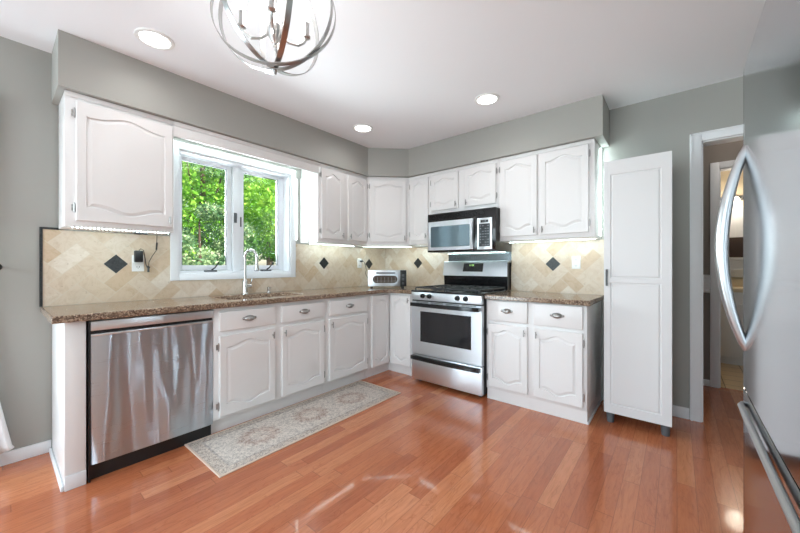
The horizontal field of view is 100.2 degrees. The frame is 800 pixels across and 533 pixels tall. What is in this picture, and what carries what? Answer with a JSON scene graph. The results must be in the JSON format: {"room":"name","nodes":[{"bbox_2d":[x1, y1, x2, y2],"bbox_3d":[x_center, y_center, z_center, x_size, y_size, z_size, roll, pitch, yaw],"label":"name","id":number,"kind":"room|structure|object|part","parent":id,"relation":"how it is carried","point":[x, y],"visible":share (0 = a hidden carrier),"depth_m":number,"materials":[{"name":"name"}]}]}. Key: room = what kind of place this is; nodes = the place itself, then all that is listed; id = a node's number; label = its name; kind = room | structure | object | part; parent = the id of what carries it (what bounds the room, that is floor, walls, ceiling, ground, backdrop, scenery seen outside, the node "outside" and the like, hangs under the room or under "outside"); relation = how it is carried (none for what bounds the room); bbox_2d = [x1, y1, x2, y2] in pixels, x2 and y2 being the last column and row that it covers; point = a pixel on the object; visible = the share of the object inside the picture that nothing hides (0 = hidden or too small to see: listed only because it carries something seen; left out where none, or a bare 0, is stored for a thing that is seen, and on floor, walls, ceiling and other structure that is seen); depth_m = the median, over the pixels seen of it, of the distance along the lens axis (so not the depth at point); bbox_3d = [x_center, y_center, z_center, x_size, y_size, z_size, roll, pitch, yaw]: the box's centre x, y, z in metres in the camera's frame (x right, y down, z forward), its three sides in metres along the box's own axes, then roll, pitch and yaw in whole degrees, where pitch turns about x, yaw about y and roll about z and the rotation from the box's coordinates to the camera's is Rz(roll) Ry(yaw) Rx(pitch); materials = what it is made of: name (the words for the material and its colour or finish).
{"room":"kitchen","nodes":[
{"label":"kitchen","id":0,"kind":"room"},
{"bbox_2d":[0,36,384,450],"bbox_3d":[-2.363,-0.085,2.033,0.160,2.505,6.600,0,0,40],"label":"wall","id":1,"kind":"structure","parent":0,"point":[29,120],"depth_m":2.03,"materials":[{"name":"grey paint"}]},
{"bbox_2d":[0,439,50,466],"bbox_3d":[-2.353,1.130,1.910,0.014,0.075,0.503,0,0,40],"label":"baseboard","id":2,"kind":"structure","parent":1,"relation":"attached to","point":[33,450],"depth_m":2.01,"materials":[{"name":"white paint"}]},
{"bbox_2d":[59,90,173,234],"bbox_3d":[-1.865,-0.623,2.228,0.336,0.795,0.546,0,0,40],"label":"upper cabinet","id":3,"kind":"object","parent":1,"relation":"attached to","point":[116,161],"depth_m":2.10,"materials":[{"name":"white paint"}]},
{"bbox_3d":[-1.782,-0.229,2.163,0.010,0.006,0.500,0,0,40],"label":"led strip","id":4,"kind":"part","parent":3,"relation":"part of","materials":[{"name":"white plastic"}]},
{"bbox_2d":[146,241,157,271],"bbox_3d":[-1.839,-0.091,2.481,0.070,0.277,0.015,0,0,-41],"label":"connector","id":5,"kind":"object","parent":3,"relation":"hanging from","point":[148,267],"visible":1,"depth_m":2.47,"materials":[{"name":"black plastic"}]},
{"bbox_2d":[39,227,384,306],"bbox_3d":[-1.214,0.006,3.288,0.014,0.494,3.177,0,0,40],"label":"tile backsplash","id":6,"kind":"structure","parent":1,"relation":"attached to","point":[76,267],"depth_m":2.44,"materials":[{"name":"beige tile"}]},
{"bbox_2d":[132,255,143,270],"bbox_3d":[-1.908,-0.018,2.435,0.008,0.118,0.072,0,0,40],"label":"wall outlet","id":7,"kind":"object","parent":6,"relation":"attached to","point":[136,266],"visible":0.58,"depth_m":2.43,"materials":[{"name":"white plastic"}]},
{"bbox_2d":[134,249,147,266],"bbox_3d":[-1.879,-0.058,2.428,0.045,0.134,0.080,0,0,40],"label":"power adapter","id":8,"kind":"object","parent":7,"relation":"attached to","point":[138,255],"visible":1,"depth_m":2.40,"materials":[{"name":"black plastic"}]},
{"bbox_2d":[357,258,361,267],"bbox_3d":[-0.500,-0.033,4.139,0.008,0.118,0.072,0,0,40],"label":"wall outlet","id":9,"kind":"object","parent":6,"relation":"attached to","point":[359,264],"visible":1,"depth_m":4.13,"materials":[{"name":"white plastic"}]},
{"bbox_2d":[170,140,295,280],"bbox_3d":[-1.489,-0.430,3.068,0.170,1.095,1.105,0,0,40],"label":"window","id":10,"kind":"structure","parent":1,"relation":"in","point":[235,170],"depth_m":3.06,"materials":[{"name":"white plastic"}]},
{"bbox_3d":[-1.696,-0.434,2.903,0.040,0.942,0.441,0,0,40],"label":"sash","id":11,"kind":"part","parent":10,"relation":"part of","materials":[{"name":"white plastic"}]},
{"bbox_3d":[-1.525,-0.428,3.099,0.075,0.962,0.962,0,0,40],"label":"frame","id":12,"kind":"part","parent":10,"relation":"part of","materials":[{"name":"white plastic"}]},
{"bbox_3d":[-1.374,-0.434,3.294,0.040,0.942,0.436,0,0,40],"label":"sash","id":13,"kind":"part","parent":10,"relation":"part of","materials":[{"name":"white plastic"}]},
{"bbox_2d":[296,179,296,239],"bbox_3d":[-1.064,-0.578,3.444,0.007,0.630,0.010,0,0,40],"label":"led strip","id":14,"kind":"object","parent":10,"relation":"attached to","point":[296,179],"visible":1,"depth_m":3.44,"materials":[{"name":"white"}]},
{"bbox_2d":[173,121,318,172],"bbox_3d":[-1.206,-0.969,2.841,0.026,0.103,1.239,0,0,40],"label":"valance board","id":15,"kind":"object","parent":1,"relation":"attached to","point":[180,130],"visible":0.98,"depth_m":2.72,"materials":[{"name":"white paint"}]},
{"bbox_2d":[52,29,608,177],"bbox_3d":[-0.199,-1.180,2.492,2.594,0.315,3.136,0,0,40],"label":"soffit","id":16,"kind":"object","parent":1,"relation":"attached to","point":[82,66],"depth_m":2.74,"materials":[{"name":"grey paint"}]},
{"bbox_2d":[300,163,367,245],"bbox_3d":[-0.696,-0.627,3.654,0.348,0.788,0.681,0,0,40],"label":"upper cabinet","id":17,"kind":"object","parent":1,"relation":"attached to","point":[333,201],"visible":1,"depth_m":3.48,"materials":[{"name":"white paint"}]},
{"bbox_3d":[-0.693,-0.628,3.443,0.020,0.710,0.286,0,0,40],"label":"door","id":18,"kind":"part","parent":17,"relation":"part of","materials":[{"name":"white paint"}]},
{"bbox_3d":[-0.470,-0.628,3.713,0.020,0.710,0.281,0,0,40],"label":"door","id":19,"kind":"part","parent":17,"relation":"part of","materials":[{"name":"white paint"}]},
{"bbox_2d":[0,363,743,532],"bbox_3d":[0.096,1.215,1.753,4.310,0.104,9.500,0,0,40],"label":"floor","id":20,"kind":"structure","parent":0,"point":[428,457],"depth_m":1.82,"materials":[{"name":"brown wood"}]},
{"bbox_2d":[0,403,13,454],"bbox_3d":[-2.370,0.080,1.784,0.046,2.126,0.414,0,0,40],"label":"curtain","id":21,"kind":"object","parent":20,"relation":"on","point":[6,445],"visible":1,"depth_m":1.91,"materials":[{"name":"white fabric"}]},
{"bbox_2d":[49,321,85,491],"bbox_3d":[-1.936,0.730,1.939,0.594,0.874,0.097,0,0,40],"label":"end panel","id":22,"kind":"object","parent":20,"relation":"on","point":[67,453],"visible":0.82,"depth_m":1.77,"materials":[{"name":"white paint"}]},
{"bbox_3d":[-1.935,1.130,1.938,0.590,0.075,0.097,0,0,40],"label":"shoe molding","id":23,"kind":"part","parent":22,"relation":"part of","materials":[{"name":"white paint"}]},
{"bbox_2d":[86,309,212,482],"bbox_3d":[-1.691,0.731,2.217,0.583,0.872,0.627,0,0,40],"label":"dishwasher","id":24,"kind":"object","parent":20,"relation":"on","point":[149,378],"visible":0.98,"depth_m":1.99,"materials":[{"name":"silver metal"}]},
{"bbox_3d":[-1.472,0.377,2.042,0.019,0.013,0.618,0,0,40],"label":"grip rail","id":25,"kind":"part","parent":24,"relation":"part of","materials":[{"name":"silver metal"}]},
{"bbox_3d":[-1.478,0.327,2.047,0.037,0.051,0.618,0,0,40],"label":"control panel","id":26,"kind":"part","parent":24,"relation":"part of","materials":[{"name":"silver metal"}]},
{"bbox_2d":[211,299,325,433],"bbox_3d":[-1.178,0.730,2.824,0.636,0.874,0.955,0,0,40],"label":"base cabinet","id":27,"kind":"object","parent":20,"relation":"on","point":[268,358],"visible":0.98,"depth_m":2.56,"materials":[{"name":"white paint"}]},
{"bbox_3d":[-1.113,0.388,2.463,0.020,0.134,0.413,0,0,40],"label":"drawer","id":28,"kind":"part","parent":27,"relation":"part of","materials":[{"name":"white paint"}]},
{"bbox_3d":[-1.113,0.766,2.463,0.020,0.558,0.413,0,0,40],"label":"door","id":29,"kind":"part","parent":27,"relation":"part of","materials":[{"name":"white paint"}]},
{"bbox_3d":[-1.096,0.384,2.449,0.025,0.042,0.106,0,0,40],"label":"cup pull","id":30,"kind":"part","parent":27,"relation":"part of","materials":[{"name":"silver metal"}]},
{"bbox_3d":[-0.812,0.388,2.828,0.020,0.134,0.413,0,0,40],"label":"drawer","id":31,"kind":"part","parent":27,"relation":"part of","materials":[{"name":"white paint"}]},
{"bbox_3d":[-0.812,0.766,2.828,0.020,0.558,0.413,0,0,40],"label":"door","id":32,"kind":"part","parent":27,"relation":"part of","materials":[{"name":"white paint"}]},
{"bbox_3d":[-0.795,0.384,2.813,0.025,0.042,0.106,0,0,40],"label":"cup pull","id":33,"kind":"part","parent":27,"relation":"part of","materials":[{"name":"silver metal"}]},
{"bbox_2d":[184,380,400,477],"bbox_3d":[-0.696,1.163,2.615,0.530,0.008,1.580,0,0,39],"label":"runner rug","id":34,"kind":"object","parent":20,"relation":"on","point":[224,452],"visible":1,"depth_m":2.38,"materials":[{"name":"beige fabric"}]},
{"bbox_2d":[323,295,367,392],"bbox_3d":[-0.705,0.730,3.398,0.636,0.874,0.531,0,0,40],"label":"base cabinet","id":35,"kind":"object","parent":20,"relation":"on","point":[346,317],"visible":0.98,"depth_m":3.19,"materials":[{"name":"white paint"}]},
{"bbox_3d":[-0.489,0.388,3.219,0.020,0.134,0.480,0,0,40],"label":"drawer","id":36,"kind":"part","parent":35,"relation":"part of","materials":[{"name":"white paint"}]},
{"bbox_3d":[-0.489,0.766,3.219,0.020,0.558,0.480,0,0,40],"label":"door","id":37,"kind":"part","parent":35,"relation":"part of","materials":[{"name":"white paint"}]},
{"bbox_2d":[365,293,411,377],"bbox_3d":[-0.119,0.730,3.852,0.960,0.874,0.913,0,0,40],"label":"base cabinet","id":38,"kind":"object","parent":20,"relation":"on","point":[389,314],"visible":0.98,"depth_m":3.55,"materials":[{"name":"white paint"}]},
{"bbox_2d":[40,286,436,323],"bbox_3d":[-0.838,0.272,2.981,0.963,0.038,3.174,0,0,40],"label":"countertop","id":39,"kind":"structure","parent":38,"relation":"on","point":[94,311],"depth_m":2.31,"materials":[{"name":"brown stone"}]},
{"bbox_2d":[241,249,258,293],"bbox_3d":[-1.328,0.051,2.960,0.167,0.404,0.098,0,0,40],"label":"kitchen faucet","id":40,"kind":"object","parent":39,"relation":"on","point":[245,285],"visible":0.99,"depth_m":2.96,"materials":[{"name":"silver metal"}]},
{"bbox_3d":[-1.321,-0.009,2.961,0.148,0.283,0.023,0,0,18],"label":"spout","id":41,"kind":"part","parent":40,"relation":"part of","materials":[{"name":"silver metal"}]},
{"bbox_2d":[360,260,405,287],"bbox_3d":[-0.211,0.091,3.971,0.546,0.324,0.417,0,0,-3],"label":"toaster oven","id":42,"kind":"object","parent":39,"relation":"on","point":[375,277],"visible":0.98,"depth_m":3.78,"materials":[{"name":"silver metal"}]},
{"bbox_3d":[-0.180,0.142,3.783,0.362,0.183,0.010,0,0,-3],"label":"door","id":43,"kind":"part","parent":42,"relation":"part of","materials":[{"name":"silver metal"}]},
{"bbox_3d":[0.038,0.143,3.795,0.070,0.185,0.012,0,0,-3],"label":"control panel","id":44,"kind":"part","parent":42,"relation":"part of","materials":[{"name":"black plastic"}]},
{"bbox_3d":[-0.209,0.684,3.558,0.020,0.743,0.262,0,0,40],"label":"door","id":45,"kind":"part","parent":38,"relation":"part of","materials":[{"name":"white paint"}]},
{"bbox_3d":[0.010,0.684,3.562,0.263,0.743,0.020,0,0,40],"label":"door","id":46,"kind":"part","parent":38,"relation":"part of","materials":[{"name":"white paint"}]},
{"bbox_2d":[410,261,510,396],"bbox_3d":[0.604,0.558,3.366,0.764,1.219,0.727,0,0,40],"label":"gas range","id":47,"kind":"object","parent":20,"relation":"on","point":[449,320],"visible":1,"depth_m":3.15,"materials":[{"name":"silver metal"}]},
{"bbox_3d":[0.400,0.909,3.119,0.743,0.034,0.065,0,0,40],"label":"drawer handle","id":48,"kind":"part","parent":47,"relation":"part of","materials":[{"name":"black metal"}]},
{"bbox_3d":[0.395,0.382,3.113,0.745,0.034,0.071,0,0,40],"label":"oven handle","id":49,"kind":"part","parent":47,"relation":"part of","materials":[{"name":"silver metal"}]},
{"bbox_3d":[0.426,1.007,3.151,0.762,0.250,0.043,0,0,40],"label":"storage drawer","id":50,"kind":"part","parent":47,"relation":"part of","materials":[{"name":"silver metal"}]},
{"bbox_3d":[0.426,0.614,3.151,0.762,0.523,0.043,0,0,40],"label":"oven door","id":51,"kind":"part","parent":47,"relation":"part of","materials":[{"name":"silver metal"}]},
{"bbox_3d":[0.424,0.300,3.148,0.762,0.078,0.050,0,0,40],"label":"control panel","id":52,"kind":"part","parent":47,"relation":"part of","materials":[{"name":"silver metal"}]},
{"bbox_2d":[411,287,508,295],"bbox_3d":[0.607,0.252,3.370,0.764,0.019,0.635,0,0,40],"label":"cooktop","id":53,"kind":"object","parent":47,"relation":"in","point":[434,291],"depth_m":3.17,"materials":[{"name":"black metal"}]},
{"bbox_3d":[0.784,0.019,3.598,0.240,0.089,0.015,0,0,40],"label":"display panel","id":54,"kind":"part","parent":47,"relation":"part of","materials":[{"name":"black ceramic"}]},
{"bbox_2d":[487,299,601,424],"bbox_3d":[1.244,0.730,2.906,0.799,0.874,0.636,0,0,40],"label":"base cabinet","id":55,"kind":"object","parent":20,"relation":"on","point":[542,357],"visible":1,"depth_m":2.65,"materials":[{"name":"white paint"}]},
{"bbox_3d":[0.891,0.382,2.805,0.106,0.042,0.025,0,0,40],"label":"cup pull","id":56,"kind":"part","parent":55,"relation":"part of","materials":[{"name":"silver metal"}]},
{"bbox_3d":[0.905,0.387,2.822,0.339,0.171,0.020,0,0,40],"label":"drawer","id":57,"kind":"part","parent":55,"relation":"part of","materials":[{"name":"white paint"}]},
{"bbox_3d":[0.905,0.773,2.822,0.339,0.548,0.020,0,0,40],"label":"door","id":58,"kind":"part","parent":55,"relation":"part of","materials":[{"name":"white paint"}]},
{"bbox_2d":[485,291,603,305],"bbox_3d":[1.251,0.272,2.904,0.815,0.038,0.632,0,0,40],"label":"countertop","id":59,"kind":"structure","parent":55,"relation":"on","point":[522,296],"depth_m":2.75,"materials":[{"name":"brown stone"}]},
{"bbox_3d":[1.196,0.382,2.554,0.106,0.042,0.025,0,0,40],"label":"cup pull","id":60,"kind":"part","parent":55,"relation":"part of","materials":[{"name":"silver metal"}]},
{"bbox_3d":[1.210,0.387,2.571,0.351,0.171,0.020,0,0,40],"label":"drawer","id":61,"kind":"part","parent":55,"relation":"part of","materials":[{"name":"white paint"}]},
{"bbox_3d":[1.210,0.773,2.571,0.351,0.548,0.020,0,0,40],"label":"door","id":62,"kind":"part","parent":55,"relation":"part of","materials":[{"name":"white paint"}]},
{"bbox_3d":[1.563,1.157,2.675,0.012,0.020,0.586,0,0,40],"label":"shoe molding","id":63,"kind":"part","parent":55,"relation":"part of","materials":[{"name":"white paint"}]},
{"bbox_2d":[604,151,672,436],"bbox_3d":[1.797,0.197,2.519,0.394,1.940,0.452,0,0,40],"label":"pantry cabinet","id":64,"kind":"object","parent":20,"relation":"on","point":[638,191],"visible":1,"depth_m":2.37,"materials":[{"name":"white laminate"}]},
{"bbox_3d":[1.526,0.087,2.470,0.013,0.122,0.032,0,0,40],"label":"handle","id":65,"kind":"part","parent":64,"relation":"part of","materials":[{"name":"grey metal"}]},
{"bbox_2d":[721,279,742,365],"bbox_3d":[4.186,0.667,4.003,0.650,1.000,0.582,0,0,40],"label":"bathroom vanity","id":66,"kind":"object","parent":20,"relation":"on","point":[731,351],"visible":0.08,"depth_m":3.91,"materials":[{"name":"white paint"}]},
{"bbox_3d":[3.893,0.737,3.884,0.270,0.580,0.018,0,0,40],"label":"door","id":67,"kind":"part","parent":66,"relation":"part of","materials":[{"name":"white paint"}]},
{"bbox_3d":[3.886,0.737,3.875,0.230,0.520,0.004,0,0,40],"label":"raised panel","id":68,"kind":"part","parent":66,"relation":"part of","materials":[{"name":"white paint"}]},
{"bbox_2d":[731,279,742,291],"bbox_3d":[4.186,0.237,4.003,0.650,0.140,0.580,0,0,40],"label":"countertop","id":69,"kind":"structure","parent":66,"relation":"on","point":[737,284],"depth_m":4.23,"materials":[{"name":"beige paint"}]},
{"bbox_2d":[714,0,799,532],"bbox_3d":[1.114,0.272,0.523,0.861,1.791,0.900,0,0,40],"label":"refrigerator","id":70,"kind":"object","parent":20,"relation":"on","point":[768,158],"visible":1,"depth_m":0.75,"materials":[{"name":"grey metal"}]},
{"bbox_3d":[1.049,-0.055,1.054,0.085,0.635,0.034,0,0,40],"label":"door handle","id":71,"kind":"part","parent":70,"relation":"part of","materials":[{"name":"silver metal"}]},
{"bbox_3d":[0.812,0.429,0.735,0.028,0.017,0.815,0,0,40],"label":"drawer handle","id":72,"kind":"part","parent":70,"relation":"part of","materials":[{"name":"silver metal"}]},
{"bbox_3d":[0.862,-0.121,0.731,0.074,1.006,0.900,0,0,40],"label":"fridge door","id":73,"kind":"part","parent":70,"relation":"part of","materials":[{"name":"silver metal"}]},
{"bbox_3d":[0.863,0.734,0.730,0.072,0.687,0.900,0,0,40],"label":"freezer drawer","id":74,"kind":"part","parent":70,"relation":"part of","materials":[{"name":"silver metal"}]},
{"bbox_2d":[0,0,765,148],"bbox_3d":[-0.757,-1.388,0.720,4.310,0.100,6.820,0,0,40],"label":"ceiling","id":75,"kind":"structure","parent":0,"point":[414,72],"depth_m":2.08,"materials":[{"name":"white paint"}]},
{"bbox_2d":[134,27,174,50],"bbox_3d":[-1.446,-1.333,1.974,0.196,0.009,0.196,0,0,40],"label":"recessed light","id":76,"kind":"object","parent":75,"relation":"in","point":[153,38],"visible":1,"depth_m":1.96,"materials":[{"name":"white plastic"}]},
{"bbox_2d":[210,0,335,75],"bbox_3d":[-0.486,-1.042,1.300,0.463,0.599,0.391,0,0,0],"label":"orb chandelier","id":77,"kind":"object","parent":75,"relation":"hanging from","point":[278,34],"visible":1,"depth_m":1.28,"materials":[{"name":"silver metal"}]},
{"bbox_3d":[-0.600,-1.010,1.270,0.033,0.088,0.033,0,0,0],"label":"bulb","id":78,"kind":"part","parent":77,"relation":"part of","materials":[{"name":"white"}]},
{"bbox_3d":[-0.553,-0.886,1.282,0.106,0.044,0.011,0,0,-15],"label":"arm","id":79,"kind":"part","parent":77,"relation":"part of","materials":[{"name":"silver metal"}]},
{"bbox_3d":[-0.468,-0.886,1.233,0.011,0.044,0.107,0,0,-15],"label":"arm","id":80,"kind":"part","parent":77,"relation":"part of","materials":[{"name":"silver metal"}]},
{"bbox_3d":[-0.486,-1.105,1.300,0.013,0.455,0.013,0,0,0],"label":"stem","id":81,"kind":"part","parent":77,"relation":"part of","materials":[{"name":"silver metal"}]},
{"bbox_3d":[-0.419,-0.886,1.318,0.107,0.044,0.011,0,0,-15],"label":"arm","id":82,"kind":"part","parent":77,"relation":"part of","materials":[{"name":"silver metal"}]},
{"bbox_3d":[-0.372,-1.010,1.331,0.033,0.088,0.033,0,0,0],"label":"bulb","id":83,"kind":"part","parent":77,"relation":"part of","materials":[{"name":"white"}]},
{"bbox_2d":[353,124,372,132],"bbox_3d":[-0.359,-1.333,3.248,0.196,0.009,0.196,0,0,40],"label":"recessed light","id":84,"kind":"object","parent":75,"relation":"in","point":[363,128],"visible":1,"depth_m":3.24,"materials":[{"name":"white plastic"}]},
{"bbox_2d":[474,93,499,105],"bbox_3d":[0.698,-1.333,2.684,0.196,0.009,0.196,0,0,40],"label":"recessed light","id":85,"kind":"object","parent":75,"relation":"in","point":[484,99],"visible":1,"depth_m":2.67,"materials":[{"name":"white plastic"}]},
{"bbox_2d":[385,76,742,418],"bbox_3d":[1.338,-0.085,3.334,4.210,2.505,0.120,0,0,40],"label":"wall","id":86,"kind":"structure","parent":0,"point":[665,123],"depth_m":2.58,"materials":[{"name":"grey paint"}]},
{"bbox_2d":[352,177,423,247],"bbox_3d":[-0.156,-0.627,4.061,0.638,0.788,0.638,0,0,40],"label":"upper cabinet","id":87,"kind":"object","parent":86,"relation":"attached to","point":[388,198],"visible":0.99,"depth_m":3.84,"materials":[{"name":"white paint"}]},
{"bbox_3d":[-0.135,-0.628,3.848,0.416,0.710,0.020,0,0,-5],"label":"door","id":88,"kind":"part","parent":87,"relation":"part of","materials":[{"name":"white paint"}]},
{"bbox_2d":[409,173,430,244],"bbox_3d":[0.301,-0.632,3.880,0.294,0.778,0.336,0,0,40],"label":"upper cabinet","id":89,"kind":"object","parent":86,"relation":"attached to","point":[420,188],"visible":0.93,"depth_m":3.77,"materials":[{"name":"white paint"}]},
{"bbox_2d":[430,159,498,213],"bbox_3d":[0.716,-0.789,3.537,0.785,0.463,0.336,0,0,40],"label":"upper cabinet","id":90,"kind":"object","parent":86,"relation":"attached to","point":[473,186],"visible":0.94,"depth_m":3.40,"materials":[{"name":"white paint"}]},
{"bbox_3d":[0.474,-0.790,3.568,0.336,0.385,0.020,0,0,40],"label":"door","id":91,"kind":"part","parent":90,"relation":"part of","materials":[{"name":"white paint"}]},
{"bbox_2d":[428,207,510,252],"bbox_3d":[0.701,-0.345,3.483,0.766,0.405,0.437,0,0,40],"label":"microwave","id":92,"kind":"object","parent":90,"relation":"attached to","point":[475,230],"visible":1,"depth_m":3.30,"materials":[{"name":"silver plastic"}]},
{"bbox_3d":[0.507,-0.311,3.412,0.531,0.300,0.018,0,0,40],"label":"door","id":93,"kind":"part","parent":92,"relation":"part of","materials":[{"name":"silver metal"}]},
{"bbox_3d":[0.688,-0.315,3.236,0.027,0.293,0.056,0,0,7],"label":"door handle","id":94,"kind":"part","parent":92,"relation":"part of","materials":[{"name":"silver metal"}]},
{"bbox_3d":[0.803,-0.305,3.169,0.153,0.300,0.016,0,0,40],"label":"control panel","id":95,"kind":"part","parent":92,"relation":"part of","materials":[{"name":"silver metal"}]},
{"bbox_3d":[0.791,-0.790,3.306,0.332,0.385,0.020,0,0,40],"label":"door","id":96,"kind":"part","parent":90,"relation":"part of","materials":[{"name":"white paint"}]},
{"bbox_2d":[385,239,603,294],"bbox_3d":[0.789,0.013,3.702,2.575,0.481,0.011,0,0,40],"label":"tile backsplash","id":97,"kind":"structure","parent":86,"relation":"attached to","point":[535,266],"depth_m":3.23,"materials":[{"name":"beige tile"}]},
{"bbox_2d":[449,252,510,260],"bbox_3d":[0.850,-0.113,3.645,0.742,0.240,0.002,0,0,40],"label":"sheet","id":98,"kind":"object","parent":97,"relation":"attached to","point":[503,256],"visible":0.43,"depth_m":3.62,"materials":[{"name":"grey metal"}]},
{"bbox_2d":[572,256,580,268],"bbox_3d":[1.593,-0.030,3.026,0.072,0.118,0.008,0,0,40],"label":"wall outlet","id":99,"kind":"object","parent":97,"relation":"attached to","point":[576,260],"visible":1,"depth_m":3.02,"materials":[{"name":"white plastic"}]},
{"bbox_2d":[499,138,600,242],"bbox_3d":[1.332,-0.623,3.028,0.811,0.795,0.336,0,0,40],"label":"upper cabinet","id":100,"kind":"object","parent":86,"relation":"attached to","point":[553,193],"depth_m":2.87,"materials":[{"name":"white paint"}]},
{"bbox_3d":[1.083,-0.628,3.065,0.338,0.710,0.020,0,0,40],"label":"door","id":101,"kind":"part","parent":100,"relation":"part of","materials":[{"name":"white paint"}]},
{"bbox_3d":[1.370,-0.229,3.074,0.750,0.006,0.010,0,0,40],"label":"led strip","id":102,"kind":"part","parent":100,"relation":"part of","materials":[{"name":"white plastic"}]},
{"bbox_3d":[1.378,-0.628,2.821,0.378,0.710,0.020,0,0,40],"label":"door","id":103,"kind":"part","parent":100,"relation":"part of","materials":[{"name":"white paint"}]},
{"bbox_3d":[1.725,-0.633,2.872,0.007,0.760,0.010,0,0,40],"label":"led strip","id":104,"kind":"part","parent":100,"relation":"part of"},
{"bbox_2d":[672,405,688,418],"bbox_3d":[2.006,1.125,2.695,0.494,0.085,0.014,0,0,40],"label":"baseboard","id":105,"kind":"structure","parent":86,"relation":"attached to","point":[677,411],"depth_m":2.57,"materials":[{"name":"white paint"}]},
{"bbox_2d":[690,124,742,421],"bbox_3d":[2.585,0.086,2.288,0.914,2.162,0.144,0,0,40],"label":"trim","id":106,"kind":"structure","parent":86,"relation":"attached to","point":[699,140],"depth_m":2.50,"materials":[{"name":"white paint"}]},
{"bbox_2d":[703,140,742,379],"bbox_3d":[3.029,-0.085,3.293,1.550,2.505,0.110,0,0,40],"label":"wall","id":107,"kind":"structure","parent":0,"point":[729,151],"depth_m":3.25,"materials":[{"name":"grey paint"}]},
{"bbox_2d":[703,275,709,292],"bbox_3d":[2.690,0.175,3.480,0.789,0.175,0.032,0,0,40],"label":"trim","id":108,"kind":"structure","parent":107,"relation":"attached to","point":[706,278],"depth_m":3.24,"materials":[{"name":"white paint"}]},
{"bbox_2d":[703,379,709,385],"bbox_3d":[2.927,1.137,3.297,0.188,0.060,0.014,0,0,40],"label":"baseboard","id":109,"kind":"structure","parent":107,"relation":"attached to","point":[705,382],"depth_m":3.25,"materials":[{"name":"white paint"}]},
{"bbox_2d":[710,160,734,387],"bbox_3d":[3.319,0.089,3.040,0.741,2.156,0.130,0,0,40],"label":"trim","id":110,"kind":"structure","parent":107,"relation":"attached to","point":[716,168],"depth_m":3.21,"materials":[{"name":"white paint"}]},
{"bbox_2d":[721,170,742,278],"bbox_3d":[3.586,-0.085,3.967,1.550,2.505,1.640,0,0,40],"label":"wall","id":111,"kind":"structure","parent":0,"point":[724,174],"depth_m":4.29,"materials":[{"name":"beige paint"}]},
{"bbox_2d":[721,195,742,203],"bbox_3d":[4.271,-0.840,4.255,0.500,0.105,0.125,0,0,40],"label":"vanity light","id":112,"kind":"object","parent":111,"relation":"attached to","point":[737,199],"visible":0.23,"depth_m":4.22,"materials":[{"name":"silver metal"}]},
{"bbox_3d":[4.260,-0.830,4.241,0.090,0.085,0.090,0,0,40],"label":"lamp shade","id":113,"kind":"part","parent":112,"relation":"part of","materials":[{"name":"white glass"}]},
{"bbox_2d":[729,258,742,276],"bbox_3d":[4.317,0.022,4.232,0.740,0.250,0.099,0,0,40],"label":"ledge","id":114,"kind":"object","parent":111,"relation":"attached to","point":[736,264],"visible":0.11,"depth_m":4.26,"materials":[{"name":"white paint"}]},
{"bbox_2d":[729,237,742,256],"bbox_3d":[4.366,-0.235,4.228,0.580,0.255,0.045,0,0,40],"label":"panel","id":115,"kind":"object","parent":111,"relation":"attached to","point":[735,243],"visible":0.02,"depth_m":4.26,"materials":[{"name":"brown wood"}]},
{"bbox_2d":[729,206,742,237],"bbox_3d":[4.342,-0.563,4.262,0.740,0.400,0.023,0,0,40],"label":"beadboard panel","id":116,"kind":"object","parent":111,"relation":"attached to","point":[736,226],"visible":0.18,"depth_m":4.28,"materials":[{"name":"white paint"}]},
{"label":"outside","id":117,"kind":"structure","parent":0,"visible":0},
{"bbox_3d":[-14.093,1.892,19.245,39.830,0.050,55.000,0,0,40],"label":"lawn","id":118,"kind":"structure","parent":117,"visible":0},
{"bbox_2d":[182,161,224,258],"bbox_3d":[-9.110,-1.939,11.386,7.085,7.621,6.257,0,0,6],"label":"leafy tree","id":119,"kind":"object","parent":118,"relation":"on","point":[191,166],"visible":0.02,"depth_m":11.53,"materials":[{"name":"green plant"}]},
{"bbox_2d":[182,197,261,264],"bbox_3d":[-3.329,0.324,5.546,1.864,3.092,1.719,0,0,7],"label":"bush","id":120,"kind":"object","parent":118,"relation":"on","point":[217,214],"visible":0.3,"depth_m":5.65,"materials":[{"name":"green plant"}]},
{"bbox_2d":[182,161,275,259],"bbox_3d":[-4.335,-1.171,7.546,3.901,6.082,4.428,0,0,-2],"label":"leafy tree","id":121,"kind":"object","parent":118,"relation":"on","point":[259,196],"visible":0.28,"depth_m":7.04,"materials":[{"name":"green plant"}]},
{"bbox_2d":[190,163,275,269],"bbox_3d":[-5.005,-2.005,13.263,5.529,7.752,5.595,0,0,2],"label":"leafy tree","id":122,"kind":"object","parent":118,"relation":"on","point":[251,242],"visible":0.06,"depth_m":13.08,"materials":[{"name":"green plant"}]},
{"bbox_2d":[244,181,275,257],"bbox_3d":[-2.601,-0.575,9.071,3.339,4.893,3.768,0,0,-35],"label":"leafy tree","id":123,"kind":"object","parent":118,"relation":"on","point":[271,228],"visible":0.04,"depth_m":8.25,"materials":[{"name":"green plant"}]}
]}

